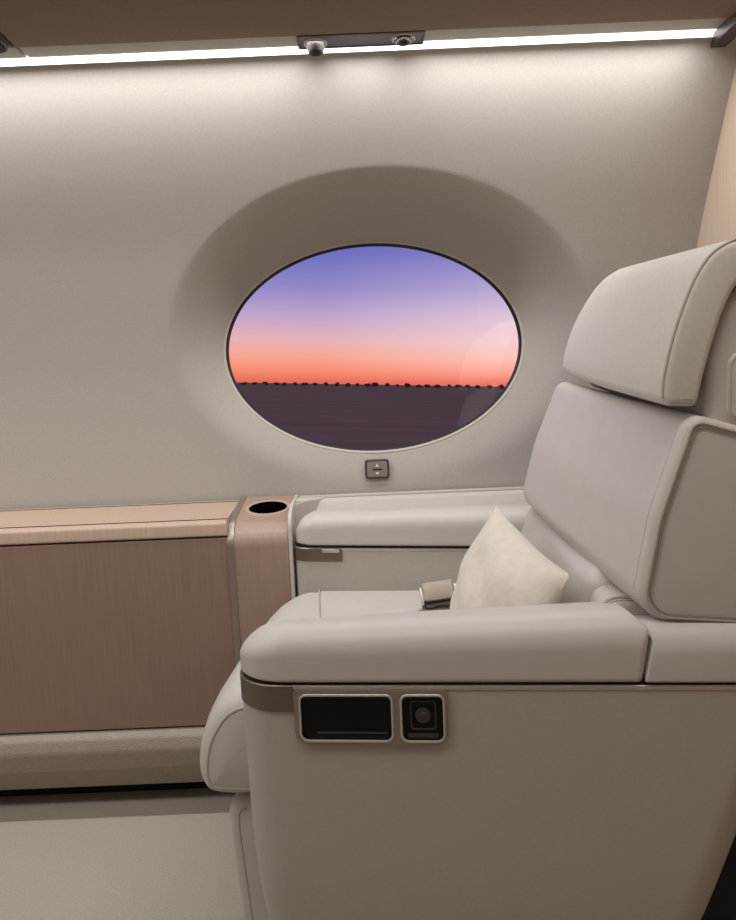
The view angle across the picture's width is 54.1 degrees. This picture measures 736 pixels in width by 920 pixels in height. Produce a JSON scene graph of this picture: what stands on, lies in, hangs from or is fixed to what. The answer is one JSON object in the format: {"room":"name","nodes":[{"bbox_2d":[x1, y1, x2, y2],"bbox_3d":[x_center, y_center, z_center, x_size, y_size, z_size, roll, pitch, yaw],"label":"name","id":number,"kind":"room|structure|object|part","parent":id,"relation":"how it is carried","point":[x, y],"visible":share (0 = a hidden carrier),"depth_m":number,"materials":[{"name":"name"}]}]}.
{"room":"aircraft cabin","nodes":[
{"label":"aircraft cabin","id":0,"kind":"room"},
{"bbox_2d":[0,788,243,919],"bbox_3d":[-0.712,0.932,0.325,2.900,0.060,2.657,-2,6,0],"label":"floor","id":1,"kind":"structure","parent":0,"point":[150,854],"depth_m":1.41,"materials":[{"name":"beige carpet"}]},
{"bbox_2d":[200,238,735,919],"bbox_3d":[0.225,0.230,1.161,0.916,1.081,0.696,-2,6,6],"label":"seat","id":2,"kind":"object","parent":1,"relation":"on","point":[387,751],"visible":0.96,"depth_m":0.84,"materials":[{"name":"leather"}]},
{"bbox_3d":[-0.114,0.605,1.243,0.110,0.328,0.469,-2,6,6],"label":"panel","id":3,"kind":"part","parent":2,"relation":"part of","materials":[{"name":"leather"}]},
{"bbox_2d":[301,697,391,739],"bbox_3d":[-0.025,0.302,0.848,0.113,0.060,0.004,-2,6,6],"label":"compartment","id":4,"kind":"object","parent":2,"relation":"on","point":[322,718],"depth_m":0.85,"materials":[{"name":"black plastic"}]},
{"bbox_3d":[0.003,0.301,0.844,0.180,0.066,0.008,-2,6,6],"label":"control panel","id":5,"kind":"part","parent":2,"relation":"part of","materials":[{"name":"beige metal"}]},
{"bbox_2d":[320,590,424,616],"bbox_3d":[0.132,0.338,1.197,0.496,0.138,0.488,-2,6,6],"label":"seat cushion","id":6,"kind":"object","parent":2,"relation":"on","point":[332,602],"depth_m":1.33,"materials":[{"name":"leather"}]},
{"bbox_3d":[0.147,0.177,1.440,0.602,0.020,0.032,-2,6,6],"label":"metal trim","id":7,"kind":"part","parent":2,"relation":"part of","materials":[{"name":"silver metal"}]},
{"bbox_3d":[0.064,0.296,0.837,0.030,0.035,0.002,-2,6,6],"label":"button frame","id":8,"kind":"part","parent":2,"relation":"part of","materials":[{"name":"black plastic"}]},
{"bbox_2d":[450,506,569,609],"bbox_3d":[0.198,0.202,1.062,0.133,0.228,0.283,-2,6,0],"label":"throw pillow","id":9,"kind":"object","parent":2,"relation":"on","point":[501,567],"visible":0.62,"depth_m":1.01,"materials":[{"name":"beige fabric"}]},
{"bbox_3d":[0.161,0.256,0.870,0.645,0.006,0.093,-2,6,6],"label":"metal trim","id":10,"kind":"part","parent":2,"relation":"part of","materials":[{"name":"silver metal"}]},
{"bbox_3d":[0.456,0.021,1.076,0.387,0.284,0.575,-2,6,6],"label":"backrest","id":11,"kind":"part","parent":2,"relation":"part of","materials":[{"name":"leather"}]},
{"bbox_3d":[0.507,-0.165,1.043,0.266,0.244,0.530,-2,6,6],"label":"backrest","id":12,"kind":"part","parent":2,"relation":"part of","materials":[{"name":"leather"}]},
{"bbox_2d":[0,37,735,509],"bbox_3d":[-0.749,0.051,1.516,2.900,1.545,0.309,-2,6,0],"label":"wall","id":13,"kind":"structure","parent":0,"point":[142,202],"depth_m":1.45,"materials":[{"name":"plastic"}]},
{"bbox_2d":[0,37,8,52],"bbox_3d":[-0.717,-0.685,1.145,0.224,0.011,0.167,-2,6,0],"label":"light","id":14,"kind":"object","parent":13,"relation":"attached to","point":[4,47],"visible":1,"depth_m":1.21,"materials":[{"name":"metal"}]},
{"bbox_2d":[0,34,13,47],"bbox_3d":[-1.423,-0.842,0.860,1.626,0.427,0.698,-2,6,0],"label":"trim","id":15,"kind":"structure","parent":13,"relation":"attached to","point":[1,36],"depth_m":1.21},
{"bbox_2d":[0,46,26,58],"bbox_3d":[-1.425,-0.887,1.258,1.626,0.422,0.101,-2,6,0],"label":"trim","id":16,"kind":"structure","parent":13,"relation":"attached to","point":[14,52],"depth_m":1.26,"materials":[{"name":"plastic"}]},
{"bbox_2d":[0,725,205,789],"bbox_3d":[-0.724,0.645,1.594,2.900,0.145,0.158,-2,6,0],"label":"baseboard","id":17,"kind":"structure","parent":13,"relation":"attached to","point":[151,755],"depth_m":1.52,"materials":[{"name":"fabric"}]},
{"bbox_2d":[0,782,208,796],"bbox_3d":[-0.719,0.751,1.713,2.900,0.130,0.143,-2,6,0],"label":"trim","id":18,"kind":"structure","parent":13,"relation":"attached to","point":[184,785],"depth_m":1.64,"materials":[{"name":"black plastic"}]},
{"bbox_2d":[0,500,238,733],"bbox_3d":[-1.229,0.365,1.574,1.903,0.453,0.190,-2,6,0],"label":"cabinet","id":19,"kind":"object","parent":13,"relation":"attached to","point":[112,616],"visible":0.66,"depth_m":1.49,"materials":[{"name":"brown wood"}]},
{"bbox_2d":[0,47,308,66],"bbox_3d":[-0.372,-0.710,1.234,0.536,0.034,0.033,-2,6,0],"label":"light","id":20,"kind":"object","parent":13,"relation":"attached to","point":[27,61],"depth_m":1.28,"materials":[{"name":"plastic"}]},
{"bbox_2d":[227,495,298,665],"bbox_3d":[-0.211,0.382,1.579,0.133,0.588,0.189,-2,6,0],"label":"cup holder console","id":21,"kind":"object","parent":13,"relation":"attached to","point":[261,530],"depth_m":1.48,"materials":[{"name":"wood"}]},
{"bbox_3d":[-0.274,0.320,1.572,0.014,0.458,0.189,-2,6,0],"label":"edge trim","id":22,"kind":"part","parent":21,"relation":"part of","materials":[{"name":"beige metal"}]},
{"bbox_2d":[245,500,289,515],"bbox_3d":[-0.216,0.103,1.558,0.099,0.019,0.099,-2,6,0],"label":"cup holder","id":23,"kind":"object","parent":21,"relation":"on","point":[252,507],"depth_m":1.55,"materials":[{"name":"plastic"}]},
{"bbox_2d":[296,30,424,55],"bbox_3d":[-0.012,-0.723,1.248,0.220,0.024,0.048,-2,6,0],"label":"vent panel","id":24,"kind":"object","parent":13,"relation":"attached to","point":[315,45],"visible":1,"depth_m":1.24,"materials":[{"name":"metal"}]},
{"bbox_3d":[-0.013,-0.730,1.248,0.212,0.006,0.040,-2,6,0],"label":"mounting plate","id":25,"kind":"part","parent":24,"relation":"part of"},
{"bbox_2d":[20,18,726,57],"bbox_3d":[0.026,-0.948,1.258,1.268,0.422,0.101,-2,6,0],"label":"light strip","id":26,"kind":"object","parent":13,"relation":"attached to","point":[697,24],"depth_m":1.25,"materials":[{"name":"plastic"}]},
{"bbox_2d":[224,242,523,453],"bbox_3d":[0.013,-0.254,1.644,0.714,0.508,0.025,-2,6,0],"label":"window","id":27,"kind":"structure","parent":13,"relation":"in","point":[478,272],"depth_m":1.64,"materials":[{"name":"plastic"}]},
{"bbox_2d":[365,459,389,478],"bbox_3d":[0.021,0.020,1.645,0.055,0.043,0.021,-2,6,0],"label":"switch","id":28,"kind":"object","parent":13,"relation":"attached to","point":[374,468],"visible":1,"depth_m":1.64,"materials":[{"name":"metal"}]},
{"bbox_2d":[294,486,527,526],"bbox_3d":[0.283,0.359,1.617,0.861,0.586,0.109,-2,6,0],"label":"ledge","id":29,"kind":"object","parent":13,"relation":"attached to","point":[304,505],"visible":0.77,"depth_m":1.59,"materials":[{"name":"leather"}]},
{"bbox_2d":[323,12,735,52],"bbox_3d":[0.282,-0.737,1.231,0.720,0.034,0.125,-2,6,0],"label":"light","id":30,"kind":"object","parent":13,"relation":"attached to","point":[723,34],"depth_m":1.28,"materials":[{"name":"plastic"}]},
{"bbox_2d":[0,29,715,66],"bbox_3d":[-0.791,-0.702,1.288,2.858,0.026,0.021,-2,6,0],"label":"diffuser","id":31,"kind":"object","parent":30,"relation":"attached to","point":[27,61],"depth_m":1.28,"materials":[{"name":"white plastic"}]},
{"bbox_3d":[0.629,-0.745,1.224,0.028,0.022,0.185,-2,6,0],"label":"trim","id":32,"kind":"part","parent":30,"relation":"part of","materials":[{"name":"metal"}]},
{"bbox_2d":[697,67,735,247],"bbox_3d":[0.723,-0.074,0.322,0.050,1.920,2.850,-2,6,0],"label":"wall","id":33,"kind":"structure","parent":0,"point":[718,224],"depth_m":1.37,"materials":[{"name":"brown wood"}]},
{"bbox_2d":[0,0,735,47],"bbox_3d":[0.028,-0.903,0.860,1.268,0.427,0.698,-2,6,0],"label":"ceiling","id":34,"kind":"structure","parent":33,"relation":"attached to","point":[25,23],"depth_m":1.17,"materials":[{"name":"fabric"}]},
{"label":"outside","id":35,"kind":"structure","parent":0,"visible":0},
{"bbox_2d":[236,382,504,448],"bbox_3d":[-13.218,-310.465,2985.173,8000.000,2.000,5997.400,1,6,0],"label":"ground","id":36,"kind":"structure","parent":35,"point":[361,416],"depth_m":89.58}
]}

